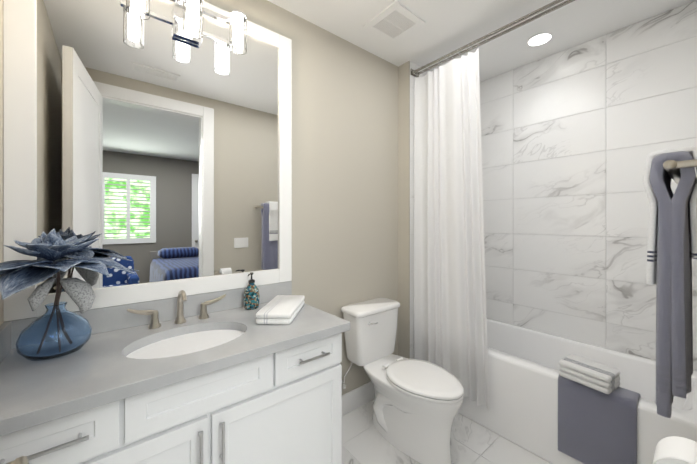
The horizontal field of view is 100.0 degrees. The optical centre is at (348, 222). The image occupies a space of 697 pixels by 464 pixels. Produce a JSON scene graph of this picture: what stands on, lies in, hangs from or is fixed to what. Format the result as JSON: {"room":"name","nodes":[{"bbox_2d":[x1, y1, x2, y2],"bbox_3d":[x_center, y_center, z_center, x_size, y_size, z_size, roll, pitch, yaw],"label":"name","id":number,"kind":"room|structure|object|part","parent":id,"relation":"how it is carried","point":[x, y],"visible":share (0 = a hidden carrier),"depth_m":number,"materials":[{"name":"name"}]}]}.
{"room":"bathroom","nodes":[
{"label":"bathroom","id":0,"kind":"room"},
{"bbox_2d":[0,0,3,325],"bbox_3d":[-0.775,0.058,0.359,0.120,2.855,1.890,0,0,-39],"label":"wall","id":1,"kind":"structure","parent":0,"point":[1,147],"depth_m":1.10,"materials":[{"name":"beige paint"}]},
{"bbox_2d":[7,456,28,463],"bbox_3d":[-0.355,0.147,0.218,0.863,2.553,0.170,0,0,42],"label":"door handle","id":2,"kind":"structure","parent":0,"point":[22,460],"depth_m":0.51,"materials":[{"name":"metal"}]},
{"bbox_2d":[203,0,397,394],"bbox_3d":[-0.529,0.058,1.861,2.403,2.855,0.120,0,0,-39],"label":"wall","id":3,"kind":"structure","parent":0,"point":[344,172],"depth_m":2.17,"materials":[{"name":"beige paint"}]},
{"bbox_2d":[3,0,291,321],"bbox_3d":[-0.846,-0.401,1.508,1.224,1.558,0.021,0,0,-39],"label":"mirror","id":4,"kind":"object","parent":3,"relation":"attached to","point":[155,152],"visible":0.83,"depth_m":1.40,"materials":[{"name":"mirror"}]},
{"bbox_2d":[126,0,246,54],"bbox_3d":[-0.780,-1.004,1.446,0.540,0.187,0.185,0,0,-39],"label":"sconce","id":5,"kind":"object","parent":3,"relation":"attached to","point":[188,22],"visible":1,"depth_m":1.46,"materials":[{"name":"white glass"}]},
{"bbox_2d":[342,381,374,415],"bbox_3d":[0.036,1.360,2.237,1.051,0.150,0.015,0,0,-39],"label":"baseboard","id":6,"kind":"structure","parent":3,"relation":"attached to","point":[356,398],"depth_m":2.25,"materials":[{"name":"white paint"}]},
{"bbox_2d":[398,61,409,358],"bbox_3d":[0.808,0.057,2.878,0.957,2.855,0.243,0,0,-39],"label":"wall","id":7,"kind":"structure","parent":0,"point":[404,208],"depth_m":2.52,"materials":[{"name":"beige paint"}]},
{"bbox_2d":[410,61,426,358],"bbox_3d":[0.840,0.032,2.739,0.828,2.805,0.004,0,0,-39],"label":"wall tiles","id":8,"kind":"structure","parent":7,"relation":"attached to","point":[413,66],"depth_m":2.50,"materials":[{"name":"stone"}]},
{"bbox_2d":[410,0,574,76],"bbox_3d":[1.081,-1.260,1.881,0.106,0.083,1.626,0,0,-39],"label":"curtain rod","id":9,"kind":"object","parent":8,"relation":"attached to","point":[415,73],"visible":1,"depth_m":1.99,"materials":[{"name":"silver metal"}]},
{"bbox_2d":[414,48,488,410],"bbox_3d":[0.759,0.027,2.233,0.066,2.485,0.662,0,0,-39],"label":"shower curtain","id":10,"kind":"object","parent":9,"relation":"hanging from","point":[450,326],"visible":0.96,"depth_m":2.20,"materials":[{"name":"fabric"}]},
{"bbox_2d":[342,399,550,463],"bbox_3d":[0.142,1.437,1.189,2.350,0.004,1.770,0,0,-39],"label":"floor","id":11,"kind":"structure","parent":0,"point":[364,441],"depth_m":1.87,"materials":[{"name":"tile"}]},
{"bbox_2d":[0,281,349,463],"bbox_3d":[-0.658,0.879,1.283,1.228,1.112,0.609,0,0,-39],"label":"bathroom vanity","id":12,"kind":"object","parent":11,"relation":"on","point":[220,377],"visible":1,"depth_m":1.12,"materials":[{"name":"white paint"}]},
{"bbox_2d":[15,302,91,360],"bbox_3d":[-1.087,0.396,1.087,0.200,0.187,0.200,0,0,-39],"label":"vase","id":13,"kind":"object","parent":12,"relation":"on","point":[56,331],"visible":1,"depth_m":1.03,"materials":[{"name":"blue glass"}]},
{"bbox_2d":[0,229,138,313],"bbox_3d":[-0.991,0.246,1.046,0.398,0.449,0.484,0,0,-39],"label":"flower arrangement","id":14,"kind":"object","parent":13,"relation":"in","point":[50,249],"visible":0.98,"depth_m":0.99,"materials":[{"name":"blue plant"}]},
{"bbox_2d":[127,290,225,328],"bbox_3d":[-0.797,0.406,1.399,0.421,0.166,0.137,0,0,-39],"label":"faucet","id":15,"kind":"object","parent":12,"relation":"on","point":[204,319],"depth_m":1.42,"materials":[{"name":"silver metal"}]},
{"bbox_2d":[244,272,259,309],"bbox_3d":[-0.551,0.388,1.664,0.087,0.203,0.087,0,0,-39],"label":"soap dispenser","id":16,"kind":"object","parent":12,"relation":"on","point":[251,296],"visible":1,"depth_m":1.63,"materials":[{"name":"glass"}]},
{"bbox_2d":[256,295,304,324],"bbox_3d":[-0.353,0.462,1.572,0.170,0.053,0.360,0,0,3],"label":"towel","id":17,"kind":"object","parent":12,"relation":"on","point":[281,310],"visible":1,"depth_m":1.46,"materials":[{"name":"white fabric"}]},
{"bbox_2d":[341,298,463,463],"bbox_3d":[0.362,1.027,1.967,0.467,0.816,0.844,0,0,-39],"label":"toilet","id":18,"kind":"object","parent":11,"relation":"on","point":[417,403],"visible":1,"depth_m":1.87,"materials":[{"name":"white ceramic"}]},
{"bbox_3d":[0.174,0.813,2.207,0.454,0.388,0.214,0,0,-39],"label":"tank","id":19,"kind":"part","parent":18,"relation":"part of","materials":[{"name":"white ceramic"}]},
{"bbox_3d":[0.468,0.984,1.848,0.385,0.044,0.525,0,0,-39],"label":"seat","id":20,"kind":"part","parent":18,"relation":"part of","materials":[{"name":"white plastic"}]},
{"bbox_2d":[267,0,695,81],"bbox_3d":[0.440,-1.420,1.433,3.360,0.100,2.010,0,0,-39],"label":"ceiling","id":21,"kind":"structure","parent":0,"point":[448,27],"depth_m":2.02,"materials":[{"name":"white paint"}]},
{"bbox_2d":[363,0,424,43],"bbox_3d":[0.312,-1.364,2.014,0.300,0.011,0.300,0,0,-39],"label":"ceiling vent","id":22,"kind":"object","parent":21,"relation":"in","point":[394,21],"visible":0.96,"depth_m":2.00,"materials":[{"name":"white plastic"}]},
{"bbox_2d":[526,32,552,46],"bbox_3d":[1.427,-1.366,2.185,0.172,0.007,0.172,0,0,-39],"label":"recessed light","id":23,"kind":"object","parent":21,"relation":"in","point":[539,39],"depth_m":2.18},
{"bbox_3d":[0.440,1.469,1.433,3.360,0.051,2.010,0,0,-39],"label":"floor","id":24,"kind":"structure","parent":0,"visible":0},
{"bbox_2d":[458,318,696,463],"bbox_3d":[1.384,1.172,2.128,0.761,0.525,1.629,0,0,-39],"label":"bathtub","id":25,"kind":"object","parent":24,"relation":"on","point":[523,368],"visible":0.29,"depth_m":1.90,"materials":[{"name":"white ceramic"}]},
{"bbox_2d":[558,374,640,463],"bbox_3d":[1.390,1.108,1.631,0.179,0.434,0.330,0,0,-39],"label":"towel","id":26,"kind":"object","parent":25,"relation":"on","point":[596,426],"visible":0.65,"depth_m":1.56,"materials":[{"name":"grey fabric"}]},
{"bbox_2d":[559,354,619,393],"bbox_3d":[1.349,0.845,1.642,0.170,0.087,0.230,0,0,-31],"label":"towel","id":27,"kind":"object","parent":26,"relation":"on","point":[602,378],"visible":0.96,"depth_m":1.59,"materials":[{"name":"white fabric"}]},
{"bbox_3d":[1.769,0.057,2.367,0.120,2.855,1.767,0,0,-39],"label":"wall","id":28,"kind":"structure","parent":0,"visible":0},
{"bbox_2d":[480,0,696,370],"bbox_3d":[1.680,0.032,2.371,0.004,2.805,1.647,0,0,-39],"label":"wall tiles","id":29,"kind":"structure","parent":28,"relation":"attached to","point":[573,138],"depth_m":2.22,"materials":[{"name":"stone"}]},
{"bbox_3d":[1.465,0.058,1.052,2.017,2.855,0.120,0,0,-39],"label":"wall","id":30,"kind":"structure","parent":0,"visible":0},
{"bbox_2d":[653,436,696,463],"bbox_3d":[0.757,0.601,0.637,0.159,0.179,0.134,0,0,-39],"label":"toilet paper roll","id":31,"kind":"object","parent":30,"relation":"attached to","point":[675,450],"visible":1,"depth_m":0.66,"materials":[{"name":"white paper"}]},
{"bbox_2d":[663,159,696,183],"bbox_3d":[1.258,-0.180,1.051,0.600,0.052,0.139,0,0,-39],"label":"towel bar","id":32,"kind":"object","parent":30,"relation":"attached to","point":[672,168],"visible":0.67,"depth_m":0.91,"materials":[{"name":"silver metal"}]},
{"bbox_2d":[643,146,696,284],"bbox_3d":[1.212,-0.015,1.083,0.290,0.470,0.144,0,0,-39],"label":"towel","id":33,"kind":"object","parent":32,"relation":"hanging from","point":[651,277],"visible":0.48,"depth_m":1.03,"materials":[{"name":"white fabric"}]},
{"bbox_2d":[649,151,696,417],"bbox_3d":[1.194,0.206,1.069,0.375,0.868,0.100,0,0,-39],"label":"towel","id":34,"kind":"object","parent":32,"relation":"hanging from","point":[674,348],"visible":0.85,"depth_m":0.95,"materials":[{"name":"grey fabric"}]}
]}

